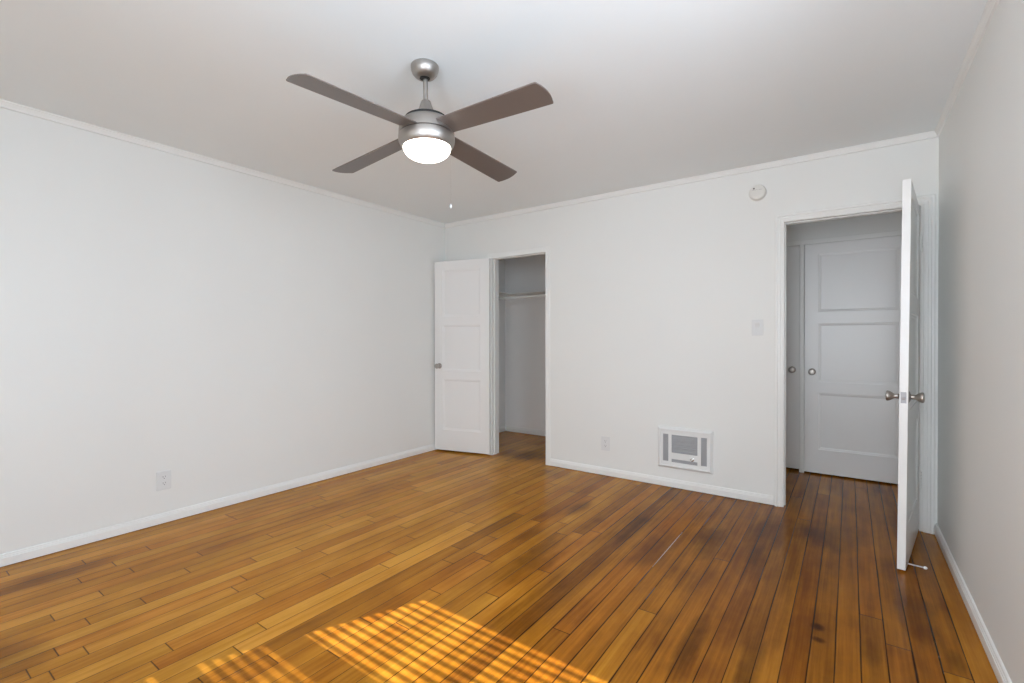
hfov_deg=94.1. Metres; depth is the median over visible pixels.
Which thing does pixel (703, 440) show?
grille
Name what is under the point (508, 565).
floor
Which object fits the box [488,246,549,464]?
door frame
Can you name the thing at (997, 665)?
baseboard
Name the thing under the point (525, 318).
wall
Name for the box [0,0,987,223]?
ceiling
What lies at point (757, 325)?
light switch
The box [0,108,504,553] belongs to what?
wall
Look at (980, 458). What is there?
wall
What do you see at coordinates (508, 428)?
baseboard
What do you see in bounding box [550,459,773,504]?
baseboard
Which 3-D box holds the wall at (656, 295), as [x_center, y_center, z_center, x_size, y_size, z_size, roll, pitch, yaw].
[0.981,-0.058,4.206,4.157,2.500,0.122,0,0,35]
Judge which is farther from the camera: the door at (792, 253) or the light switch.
the door at (792, 253)
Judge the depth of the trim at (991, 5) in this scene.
2.15 m
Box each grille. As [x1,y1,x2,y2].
[663,433,667,460]
[672,435,696,455]
[672,459,696,465]
[701,438,706,466]
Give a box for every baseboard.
[0,444,435,566]
[499,426,505,431]
[505,426,545,435]
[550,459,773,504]
[934,523,1011,682]
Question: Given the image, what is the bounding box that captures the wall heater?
[658,425,712,473]
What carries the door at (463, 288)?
in the wall at (656, 295)
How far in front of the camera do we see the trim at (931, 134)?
3.64 m
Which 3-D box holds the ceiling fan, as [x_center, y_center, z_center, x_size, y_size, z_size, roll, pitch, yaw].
[-0.400,-0.962,2.238,1.009,0.660,1.009,0,0,-10]
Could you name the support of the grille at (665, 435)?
attached to the wall heater
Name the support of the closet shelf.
attached to the wall at (525, 318)
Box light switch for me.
[752,319,762,334]
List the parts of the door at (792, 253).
knob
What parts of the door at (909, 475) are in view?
knob, latch plate, panel, panel, panel, knob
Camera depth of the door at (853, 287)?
4.11 m
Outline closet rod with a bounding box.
[499,294,544,298]
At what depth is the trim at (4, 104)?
3.24 m
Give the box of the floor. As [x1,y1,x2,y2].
[0,431,997,682]
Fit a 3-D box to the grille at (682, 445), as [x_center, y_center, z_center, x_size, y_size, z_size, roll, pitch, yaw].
[1.389,0.833,3.837,0.209,0.152,0.010,0,0,35]
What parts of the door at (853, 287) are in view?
knob, panel, panel, panel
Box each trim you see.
[0,99,444,227]
[445,131,937,227]
[935,0,999,136]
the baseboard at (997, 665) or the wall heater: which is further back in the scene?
the wall heater
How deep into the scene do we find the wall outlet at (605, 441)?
4.24 m
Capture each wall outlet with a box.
[156,470,170,490]
[601,436,609,450]
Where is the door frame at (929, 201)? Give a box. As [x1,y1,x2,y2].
[775,194,935,533]
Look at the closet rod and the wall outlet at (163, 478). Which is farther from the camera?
the closet rod
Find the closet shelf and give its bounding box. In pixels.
[499,290,544,296]
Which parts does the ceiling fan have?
blade, blade, glass globe, blade, blade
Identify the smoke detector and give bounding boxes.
[749,185,766,200]
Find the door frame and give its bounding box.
[786,230,901,472]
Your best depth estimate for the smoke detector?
3.50 m
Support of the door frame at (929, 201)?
in the wall at (656, 295)
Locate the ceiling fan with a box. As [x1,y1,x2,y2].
[286,58,552,207]
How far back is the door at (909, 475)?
2.49 m
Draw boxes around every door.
[434,258,491,453]
[786,246,799,468]
[804,236,901,483]
[885,179,927,570]
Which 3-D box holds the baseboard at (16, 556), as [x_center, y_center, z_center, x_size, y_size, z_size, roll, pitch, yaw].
[-2.023,1.165,3.556,0.015,0.064,4.429,0,0,35]
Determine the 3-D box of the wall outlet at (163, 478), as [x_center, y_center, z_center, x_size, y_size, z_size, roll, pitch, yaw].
[-2.307,0.920,3.160,0.008,0.124,0.084,0,0,35]
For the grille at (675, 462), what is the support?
attached to the wall heater
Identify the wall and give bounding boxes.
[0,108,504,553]
[445,137,938,531]
[505,211,901,472]
[937,0,1023,682]

